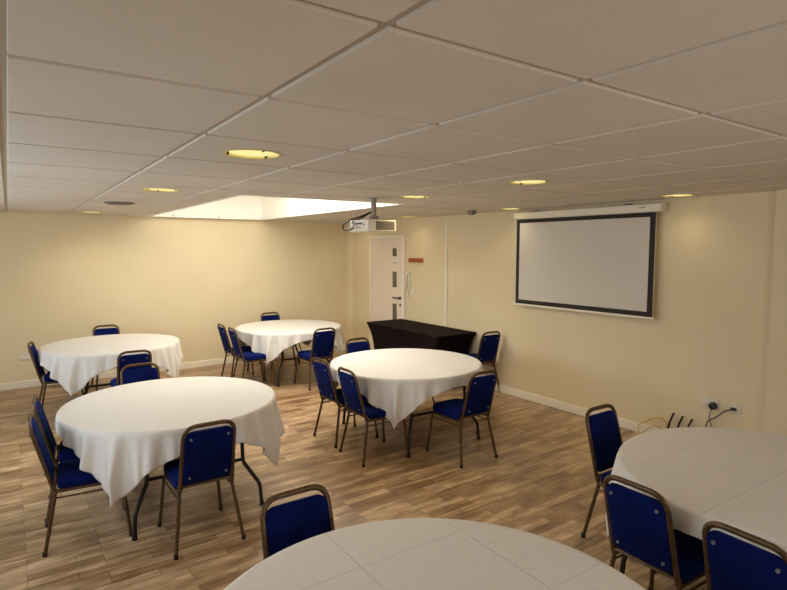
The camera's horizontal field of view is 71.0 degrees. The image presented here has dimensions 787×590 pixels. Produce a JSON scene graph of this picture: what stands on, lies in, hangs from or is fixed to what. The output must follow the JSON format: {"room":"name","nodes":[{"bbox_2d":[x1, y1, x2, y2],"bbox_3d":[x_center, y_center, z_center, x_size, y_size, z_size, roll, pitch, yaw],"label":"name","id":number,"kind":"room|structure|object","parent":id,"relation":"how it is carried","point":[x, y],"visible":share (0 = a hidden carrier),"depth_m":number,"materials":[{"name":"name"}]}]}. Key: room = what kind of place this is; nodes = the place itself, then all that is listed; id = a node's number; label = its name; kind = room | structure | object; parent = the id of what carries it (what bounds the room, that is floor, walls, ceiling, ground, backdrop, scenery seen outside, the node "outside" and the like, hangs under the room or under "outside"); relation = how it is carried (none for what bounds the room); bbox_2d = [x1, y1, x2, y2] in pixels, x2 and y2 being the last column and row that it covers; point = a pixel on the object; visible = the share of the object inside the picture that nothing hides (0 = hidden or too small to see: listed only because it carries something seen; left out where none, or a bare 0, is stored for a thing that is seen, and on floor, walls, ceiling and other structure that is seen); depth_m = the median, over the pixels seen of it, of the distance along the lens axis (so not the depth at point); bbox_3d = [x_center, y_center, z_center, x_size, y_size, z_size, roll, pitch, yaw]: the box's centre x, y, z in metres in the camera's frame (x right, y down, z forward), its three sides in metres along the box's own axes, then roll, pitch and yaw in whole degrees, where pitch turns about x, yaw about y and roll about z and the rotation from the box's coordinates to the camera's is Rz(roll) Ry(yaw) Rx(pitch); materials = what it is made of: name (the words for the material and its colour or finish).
{"room":"community hall","nodes":[
{"label":"community hall","id":0,"kind":"room"},
{"bbox_2d":[0,211,346,382],"bbox_3d":[-3.718,-0.049,8.539,7.232,2.506,0.120,-3,6,-35],"label":"wall","id":1,"kind":"structure","parent":0,"point":[63,276],"depth_m":8.52,"materials":[{"name":"beige paint"}]},
{"bbox_2d":[19,353,30,359],"bbox_3d":[-5.067,0.847,7.589,0.148,0.088,0.012,-3,6,-35],"label":"wall socket","id":2,"kind":"object","parent":1,"relation":"attached to","point":[25,356],"visible":0.82,"depth_m":7.58,"materials":[{"name":"beige plastic"}]},
{"bbox_2d":[0,344,345,390],"bbox_3d":[-3.723,1.154,8.552,6.922,0.104,0.018,-3,6,-35],"label":"baseboard","id":3,"kind":"structure","parent":1,"relation":"attached to","point":[108,374],"depth_m":8.62,"materials":[{"name":"beige paint"}]},
{"bbox_2d":[0,350,706,589],"bbox_3d":[-0.639,1.620,4.245,7.232,0.100,10.850,-3,6,-35],"label":"floor","id":4,"kind":"structure","parent":0,"point":[541,481],"depth_m":4.39,"materials":[{"name":"brown wood"}]},
{"bbox_2d":[27,341,87,406],"bbox_3d":[-3.943,0.954,6.502,0.569,0.848,0.457,-2,5,-26],"label":"banquet chair","id":5,"kind":"object","parent":4,"relation":"on","point":[32,351],"visible":0.59,"depth_m":6.31,"materials":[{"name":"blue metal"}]},
{"bbox_2d":[31,395,123,522],"bbox_3d":[-2.348,1.153,4.134,0.569,0.848,0.457,-3,5,-29],"label":"banquet chair","id":6,"kind":"object","parent":4,"relation":"on","point":[64,453],"visible":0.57,"depth_m":3.94,"materials":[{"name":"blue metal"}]},
{"bbox_2d":[26,413,131,557],"bbox_3d":[-2.100,1.189,3.710,0.569,0.848,0.457,-3,6,-30],"label":"banquet chair","id":7,"kind":"object","parent":4,"relation":"on","point":[68,476],"visible":0.77,"depth_m":3.54,"materials":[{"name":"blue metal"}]},
{"bbox_2d":[68,367,116,396],"bbox_3d":[-3.507,0.973,6.901,1.470,0.745,1.470,-3,6,-35],"label":"folding table","id":8,"kind":"object","parent":4,"relation":"on","point":[87,384],"visible":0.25,"depth_m":6.32,"materials":[{"name":"black paint"}]},
{"bbox_2d":[37,334,182,399],"bbox_3d":[-3.507,0.843,6.892,1.607,0.492,1.608,-4,6,-40],"label":"tablecloth","id":9,"kind":"object","parent":8,"relation":"on","point":[72,363],"visible":0.94,"depth_m":6.49,"materials":[{"name":"white fabric"}]},
{"bbox_2d":[91,324,119,390],"bbox_3d":[-3.908,0.862,7.598,0.457,0.848,0.569,-3,6,-35],"label":"banquet chair","id":10,"kind":"object","parent":4,"relation":"on","point":[104,331],"visible":0.19,"depth_m":7.75,"materials":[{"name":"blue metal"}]},
{"bbox_2d":[110,349,151,386],"bbox_3d":[-2.896,0.988,6.097,0.457,0.848,0.569,-3,6,-35],"label":"banquet chair","id":11,"kind":"object","parent":4,"relation":"on","point":[122,361],"visible":0.34,"depth_m":5.85,"materials":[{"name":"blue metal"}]},
{"bbox_2d":[120,362,179,457],"bbox_3d":[-2.229,1.082,4.987,0.457,0.848,0.569,-3,6,-35],"label":"banquet chair","id":12,"kind":"object","parent":4,"relation":"on","point":[150,373],"visible":0.18,"depth_m":5.15,"materials":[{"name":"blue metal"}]},
{"bbox_2d":[132,443,263,540],"bbox_3d":[-1.695,1.187,4.358,1.470,0.745,1.470,-3,6,-35],"label":"folding table","id":13,"kind":"object","parent":4,"relation":"on","point":[147,479],"visible":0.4,"depth_m":3.77,"materials":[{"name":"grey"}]},
{"bbox_2d":[53,377,284,507],"bbox_3d":[-1.720,1.066,4.329,1.639,0.506,1.636,-4,6,-39],"label":"tablecloth","id":14,"kind":"object","parent":13,"relation":"on","point":[120,434],"visible":0.94,"depth_m":3.93,"materials":[{"name":"white fabric"}]},
{"bbox_2d":[157,419,245,559],"bbox_3d":[-1.296,1.191,3.686,0.457,0.848,0.569,-3,6,-34],"label":"banquet chair","id":15,"kind":"object","parent":4,"relation":"on","point":[206,455],"visible":0.99,"depth_m":3.49,"materials":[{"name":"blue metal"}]},
{"bbox_2d":[217,323,263,379],"bbox_3d":[-2.244,0.823,8.064,0.569,0.848,0.457,-3,6,-35],"label":"banquet chair","id":16,"kind":"object","parent":4,"relation":"on","point":[228,349],"visible":0.71,"depth_m":7.93,"materials":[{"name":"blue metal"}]},
{"bbox_2d":[228,327,276,386],"bbox_3d":[-1.982,0.855,7.689,0.569,0.848,0.457,-3,6,-33],"label":"banquet chair","id":17,"kind":"object","parent":4,"relation":"on","point":[247,357],"visible":0.88,"depth_m":7.55,"materials":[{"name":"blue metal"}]},
{"bbox_2d":[259,312,295,368],"bbox_3d":[-1.937,0.733,9.137,0.457,0.848,0.569,-3,6,-35],"label":"banquet chair","id":18,"kind":"object","parent":4,"relation":"on","point":[266,317],"visible":0.33,"depth_m":9.28,"materials":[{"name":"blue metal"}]},
{"bbox_2d":[247,343,330,386],"bbox_3d":[-1.588,0.845,8.415,1.470,0.745,1.470,-3,6,-35],"label":"folding table","id":19,"kind":"object","parent":4,"relation":"on","point":[295,345],"visible":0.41,"depth_m":7.83,"materials":[{"name":"black paint"}]},
{"bbox_2d":[235,320,343,365],"bbox_3d":[-1.588,0.708,8.405,1.620,0.477,1.621,-3,6,-34],"label":"tablecloth","id":20,"kind":"object","parent":19,"relation":"on","point":[270,338],"visible":0.88,"depth_m":7.82,"materials":[{"name":"white fabric"}]},
{"bbox_2d":[260,484,334,559],"bbox_3d":[-0.287,1.309,2.279,0.457,0.848,0.569,-3,6,-35],"label":"banquet chair","id":21,"kind":"object","parent":4,"relation":"on","point":[284,525],"visible":0.52,"depth_m":2.43,"materials":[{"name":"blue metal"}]},
{"bbox_2d":[294,327,338,390],"bbox_3d":[-1.085,0.850,7.743,0.457,0.848,0.569,-3,6,-35],"label":"banquet chair","id":22,"kind":"object","parent":4,"relation":"on","point":[323,342],"visible":0.94,"depth_m":7.55,"materials":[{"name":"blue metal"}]},
{"bbox_2d":[312,357,378,447],"bbox_3d":[-0.509,1.030,5.600,0.569,0.848,0.457,-4,6,-36],"label":"banquet chair","id":23,"kind":"object","parent":4,"relation":"on","point":[322,372],"visible":0.74,"depth_m":5.43,"materials":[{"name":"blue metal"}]},
{"bbox_2d":[343,337,370,421],"bbox_3d":[-0.284,0.958,6.459,0.457,0.848,0.569,-3,6,-35],"label":"banquet chair","id":24,"kind":"object","parent":4,"relation":"on","point":[352,347],"visible":0.25,"depth_m":6.61,"materials":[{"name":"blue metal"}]},
{"bbox_2d":[338,367,407,466],"bbox_3d":[-0.202,1.069,5.135,0.569,0.848,0.457,-3,6,-34],"label":"banquet chair","id":25,"kind":"object","parent":4,"relation":"on","point":[354,403],"visible":0.74,"depth_m":4.97,"materials":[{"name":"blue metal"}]},
{"bbox_2d":[342,386,479,458],"bbox_3d":[0.157,1.066,5.789,1.470,0.745,1.470,-3,6,-35],"label":"folding table","id":26,"kind":"object","parent":4,"relation":"on","point":[464,387],"visible":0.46,"depth_m":5.28,"materials":[{"name":"black paint"}]},
{"bbox_2d":[328,348,484,428],"bbox_3d":[0.128,0.938,5.762,1.650,0.492,1.654,-4,6,-36],"label":"tablecloth","id":27,"kind":"object","parent":26,"relation":"on","point":[396,381],"visible":0.84,"depth_m":5.23,"materials":[{"name":"white fabric"}]},
{"bbox_2d":[426,370,497,468],"bbox_3d":[0.648,1.071,5.108,0.457,0.848,0.569,-3,6,-35],"label":"banquet chair","id":28,"kind":"object","parent":4,"relation":"on","point":[478,399],"visible":1,"depth_m":4.93,"materials":[{"name":"blue fabric"}]},
{"bbox_2d":[452,331,500,391],"bbox_3d":[1.129,0.876,7.434,0.457,0.848,0.569,-3,6,-33],"label":"banquet chair","id":29,"kind":"object","parent":4,"relation":"on","point":[489,344],"visible":0.6,"depth_m":7.23,"materials":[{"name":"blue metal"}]},
{"bbox_2d":[581,403,655,572],"bbox_3d":[1.568,1.199,3.591,0.457,0.848,0.569,-3,6,-35],"label":"banquet chair","id":30,"kind":"object","parent":4,"relation":"on","point":[603,429],"visible":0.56,"depth_m":3.70,"materials":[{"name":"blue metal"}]},
{"bbox_2d":[619,555,627,573],"bbox_3d":[2.008,1.309,2.896,1.470,0.745,1.470,-3,6,-35],"label":"folding table","id":31,"kind":"object","parent":4,"relation":"on","point":[623,558],"visible":0.16,"depth_m":3.15,"materials":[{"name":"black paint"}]},
{"bbox_2d":[606,427,786,555],"bbox_3d":[2.012,1.174,2.887,1.591,0.480,1.585,-4,6,-36],"label":"tablecloth","id":32,"kind":"object","parent":31,"relation":"on","point":[737,478],"visible":0.7,"depth_m":2.86,"materials":[{"name":"white fabric"}]},
{"bbox_2d":[637,425,659,434],"bbox_3d":[2.581,1.380,5.545,0.264,0.156,0.066,4,6,41],"label":"cable","id":33,"kind":"object","parent":4,"relation":"on","point":[653,425],"visible":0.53,"depth_m":5.57,"materials":[{"name":"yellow plastic"}]},
{"bbox_2d":[637,417,666,432],"bbox_3d":[2.611,1.341,5.568,0.086,0.233,0.336,-3,6,-35],"label":"cable","id":34,"kind":"object","parent":4,"relation":"on","point":[654,417],"visible":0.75,"depth_m":5.60,"materials":[{"name":"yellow plastic"}]},
{"bbox_2d":[603,475,705,589],"bbox_3d":[1.334,1.272,2.728,0.569,0.848,0.457,-3,6,-34],"label":"banquet chair","id":35,"kind":"object","parent":4,"relation":"on","point":[640,526],"visible":0.88,"depth_m":2.57,"materials":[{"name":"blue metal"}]},
{"bbox_2d":[702,521,786,589],"bbox_3d":[1.568,1.310,2.272,0.569,0.848,0.457,-3,6,-32],"label":"banquet chair","id":36,"kind":"object","parent":4,"relation":"on","point":[731,563],"visible":1,"depth_m":2.13,"materials":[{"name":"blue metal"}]},
{"bbox_3d":[0.143,1.413,1.668,1.470,0.745,1.470,-3,6,-35],"label":"folding table","id":37,"kind":"object","parent":4,"relation":"on","visible":0},
{"bbox_2d":[224,518,645,589],"bbox_3d":[0.141,1.276,1.657,1.593,0.478,1.587,-3,6,-30],"label":"tablecloth","id":38,"kind":"object","parent":37,"relation":"on","point":[409,553],"visible":1,"depth_m":2.06,"materials":[{"name":"white fabric"}]},
{"bbox_3d":[0.364,0.851,8.264,0.620,0.741,1.680,-3,6,-35],"label":"trestle table","id":39,"kind":"object","parent":4,"relation":"on","visible":0},
{"bbox_2d":[367,319,476,353],"bbox_3d":[0.364,0.841,8.263,0.688,0.740,1.798,-3,6,-35],"label":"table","id":40,"kind":"object","parent":39,"relation":"on","point":[395,333],"visible":0.57,"depth_m":7.94,"materials":[{"name":"black fabric"}]},
{"bbox_2d":[0,0,786,222],"bbox_3d":[-0.639,-0.835,4.039,7.032,0.016,10.650,-3,6,-35],"label":"ceiling","id":41,"kind":"structure","parent":0,"point":[98,91],"depth_m":1.79,"materials":[{"name":"tile"}]},
{"bbox_2d":[79,211,103,212],"bbox_3d":[-4.024,-1.126,7.345,0.304,0.053,0.304,4,6,42],"label":"recessed light","id":42,"kind":"object","parent":41,"relation":"in","point":[79,211],"visible":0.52,"depth_m":7.37,"materials":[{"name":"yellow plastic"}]},
{"bbox_2d":[103,201,134,205],"bbox_3d":[-2.903,-0.967,5.839,0.300,0.022,0.300,-3,6,-35],"label":"ceiling vent","id":43,"kind":"object","parent":41,"relation":"in","point":[108,202],"visible":1,"depth_m":5.75,"materials":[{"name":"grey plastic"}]},
{"bbox_2d":[140,188,179,191],"bbox_3d":[-1.927,-0.891,4.555,0.304,0.053,0.304,0,5,4],"label":"recessed light","id":44,"kind":"object","parent":41,"relation":"in","point":[144,189],"visible":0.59,"depth_m":4.58,"materials":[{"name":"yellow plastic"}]},
{"bbox_2d":[148,188,172,189],"bbox_3d":[-1.927,-0.881,4.556,0.258,0.020,0.258,0,5,4],"label":"diffuser","id":45,"kind":"object","parent":44,"relation":"attached to","point":[148,188],"depth_m":4.55,"materials":[{"name":"yellow plastic"}]},
{"bbox_2d":[221,149,281,159],"bbox_3d":[-0.728,-0.747,2.840,0.304,0.053,0.304,-3,6,-35],"label":"recessed light","id":46,"kind":"object","parent":41,"relation":"in","point":[258,154],"visible":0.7,"depth_m":2.86,"materials":[{"name":"yellow"}]},
{"bbox_2d":[229,150,275,155],"bbox_3d":[-0.728,-0.737,2.840,0.258,0.020,0.258,-3,6,-35],"label":"diffuser","id":47,"kind":"object","parent":46,"relation":"attached to","point":[231,152],"depth_m":2.83,"materials":[{"name":"yellow plastic"}]},
{"bbox_2d":[342,198,395,232],"bbox_3d":[-0.228,-0.773,5.333,0.411,0.324,0.384,-3,6,-35],"label":"ceiling projector","id":48,"kind":"object","parent":41,"relation":"hanging from","point":[372,224],"visible":1,"depth_m":5.25,"materials":[{"name":"white plastic"}]},
{"bbox_2d":[0,0,786,218],"bbox_3d":[-0.639,-0.847,4.038,7.032,0.020,10.650,-3,6,-35],"label":"grid","id":49,"kind":"object","parent":41,"relation":"attached to","point":[3,17],"visible":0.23,"depth_m":1.61,"materials":[{"name":"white metal"}]},
{"bbox_2d":[400,216,416,217],"bbox_3d":[0.230,-1.219,8.449,0.304,0.053,0.304,-3,6,-36],"label":"recessed light","id":50,"kind":"object","parent":41,"relation":"in","point":[400,216],"visible":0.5,"depth_m":8.36,"materials":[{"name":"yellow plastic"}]},
{"bbox_2d":[398,195,429,198],"bbox_3d":[0.194,-0.944,5.178,0.304,0.053,0.304,3,5,29],"label":"recessed light","id":51,"kind":"object","parent":41,"relation":"in","point":[405,196],"visible":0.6,"depth_m":5.21,"materials":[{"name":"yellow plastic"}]},
{"bbox_2d":[466,209,477,214],"bbox_3d":[0.966,-1.022,6.791,0.136,0.072,0.136,-3,6,-35],"label":"smoke detector","id":52,"kind":"object","parent":41,"relation":"attached to","point":[470,211],"visible":0.99,"depth_m":6.75,"materials":[{"name":"beige plastic"}]},
{"bbox_2d":[499,208,522,209],"bbox_3d":[1.431,-1.074,6.732,0.304,0.053,0.304,1,5,16],"label":"recessed light","id":53,"kind":"object","parent":41,"relation":"in","point":[499,208],"visible":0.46,"depth_m":6.77,"materials":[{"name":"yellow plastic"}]},
{"bbox_2d":[508,179,550,184],"bbox_3d":[0.994,-0.848,4.035,0.304,0.053,0.304,-1,5,-10],"label":"recessed light","id":54,"kind":"object","parent":41,"relation":"in","point":[531,181],"visible":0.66,"depth_m":4.07,"materials":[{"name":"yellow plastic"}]},
{"bbox_2d":[515,180,543,182],"bbox_3d":[0.994,-0.837,4.035,0.258,0.020,0.258,-1,5,-10],"label":"diffuser","id":55,"kind":"object","parent":54,"relation":"attached to","point":[516,181],"depth_m":4.01,"materials":[{"name":"yellow plastic"}]},
{"bbox_2d":[660,194,696,196],"bbox_3d":[2.608,-0.933,5.047,0.304,0.053,0.304,-2,5,-23],"label":"recessed light","id":56,"kind":"object","parent":41,"relation":"in","point":[667,195],"visible":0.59,"depth_m":5.06,"materials":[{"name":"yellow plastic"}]},
{"bbox_2d":[357,191,776,431],"bbox_3d":[2.323,0.154,6.132,0.120,2.506,10.750,-3,6,-35],"label":"wall","id":57,"kind":"structure","parent":0,"point":[708,333],"depth_m":5.69,"materials":[{"name":"beige paint"}]},
{"bbox_2d":[347,222,357,342],"bbox_3d":[-0.779,-0.154,10.382,0.099,2.405,0.209,-3,6,-35],"label":"pillar","id":58,"kind":"structure","parent":57,"relation":"attached to","point":[351,236],"depth_m":10.32,"materials":[{"name":"beige paint"}]},
{"bbox_2d":[369,235,404,349],"bbox_3d":[-0.138,0.051,9.496,0.075,2.144,1.060,-3,6,-35],"label":"door","id":59,"kind":"structure","parent":57,"relation":"in","point":[386,252],"depth_m":9.47,"materials":[{"name":"beige paint"}]},
{"bbox_2d":[405,272,409,297],"bbox_3d":[0.220,-0.158,8.953,0.086,0.425,0.080,-3,6,-35],"label":"intercom","id":60,"kind":"object","parent":57,"relation":"attached to","point":[407,277],"visible":1,"depth_m":8.93,"materials":[{"name":"beige plastic"}]},
{"bbox_2d":[408,258,422,262],"bbox_3d":[0.345,-0.553,8.781,0.039,0.070,0.380,-3,6,-35],"label":"sign","id":61,"kind":"object","parent":57,"relation":"attached to","point":[417,260],"visible":1,"depth_m":8.76,"materials":[{"name":"red plastic"}]},
{"bbox_2d":[445,216,447,326],"bbox_3d":[0.785,-0.023,8.209,0.019,2.298,0.040,-3,6,-35],"label":"trim","id":62,"kind":"structure","parent":57,"relation":"attached to","point":[446,221],"depth_m":8.17,"materials":[{"name":"beige paint"}]},
{"bbox_2d":[495,384,659,432],"bbox_3d":[1.712,1.286,6.986,0.018,0.104,5.310,-3,6,-35],"label":"baseboard","id":63,"kind":"structure","parent":57,"relation":"attached to","point":[623,423],"depth_m":6.56,"materials":[{"name":"beige paint"}]},
{"bbox_2d":[513,202,666,319],"bbox_3d":[2.093,-0.380,6.213,0.113,1.204,1.930,-3,6,-35],"label":"projection screen","id":64,"kind":"object","parent":57,"relation":"attached to","point":[595,260],"visible":1,"depth_m":6.07,"materials":[{"name":"beige fabric"}]},
{"bbox_2d":[667,413,693,428],"bbox_3d":[2.804,1.307,5.348,0.055,0.298,0.299,-3,6,-35],"label":"router","id":65,"kind":"object","parent":57,"relation":"attached to","point":[672,415],"visible":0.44,"depth_m":5.36,"materials":[{"name":"black plastic"}]},
{"bbox_2d":[702,396,718,408],"bbox_3d":[2.966,1.006,5.161,0.012,0.088,0.148,-3,6,-35],"label":"wall socket","id":66,"kind":"object","parent":57,"relation":"attached to","point":[705,400],"visible":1,"depth_m":5.17,"materials":[{"name":"beige plastic"}]},
{"bbox_2d":[708,402,717,426],"bbox_3d":[2.920,1.240,5.176,0.065,0.500,0.248,-4,6,-38],"label":"plug","id":67,"kind":"object","parent":57,"relation":"attached to","point":[712,405],"visible":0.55,"depth_m":5.11,"materials":[{"name":"black plastic"}]},
{"bbox_2d":[705,407,735,426],"bbox_3d":[2.984,1.250,5.084,0.034,0.480,0.286,-5,7,-44],"label":"lead","id":68,"kind":"object","parent":57,"relation":"attached to","point":[731,408],"visible":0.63,"depth_m":5.03,"materials":[{"name":"black plastic"}]},
{"bbox_2d":[730,403,740,414],"bbox_3d":[3.091,1.028,4.981,0.012,0.088,0.090,-3,6,-35],"label":"wall socket","id":69,"kind":"object","parent":57,"relation":"attached to","point":[737,406],"visible":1,"depth_m":4.97,"materials":[{"name":"beige plastic"}]},
{"bbox_2d":[763,189,786,434],"bbox_3d":[4.242,0.446,3.242,0.049,2.405,3.590,-3,6,-35],"label":"wall pier","id":70,"kind":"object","parent":57,"relation":"attached to","point":[775,408],"visible":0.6,"depth_m":4.63,"materials":[{"name":"beige paint"}]},
{"bbox_3d":[-0.639,-0.997,4.025,7.232,0.060,10.850,-3,6,-35],"label":"ceiling slab","id":71,"kind":"structure","parent":0,"visible":0},
{"bbox_2d":[150,195,401,219],"bbox_3d":[-1.793,-1.415,7.116,1.820,0.664,4.040,-3,6,-35],"label":"window","id":72,"kind":"structure","parent":71,"relation":"attached to","point":[248,207],"depth_m":8.64,"materials":[{"name":"white glass"}]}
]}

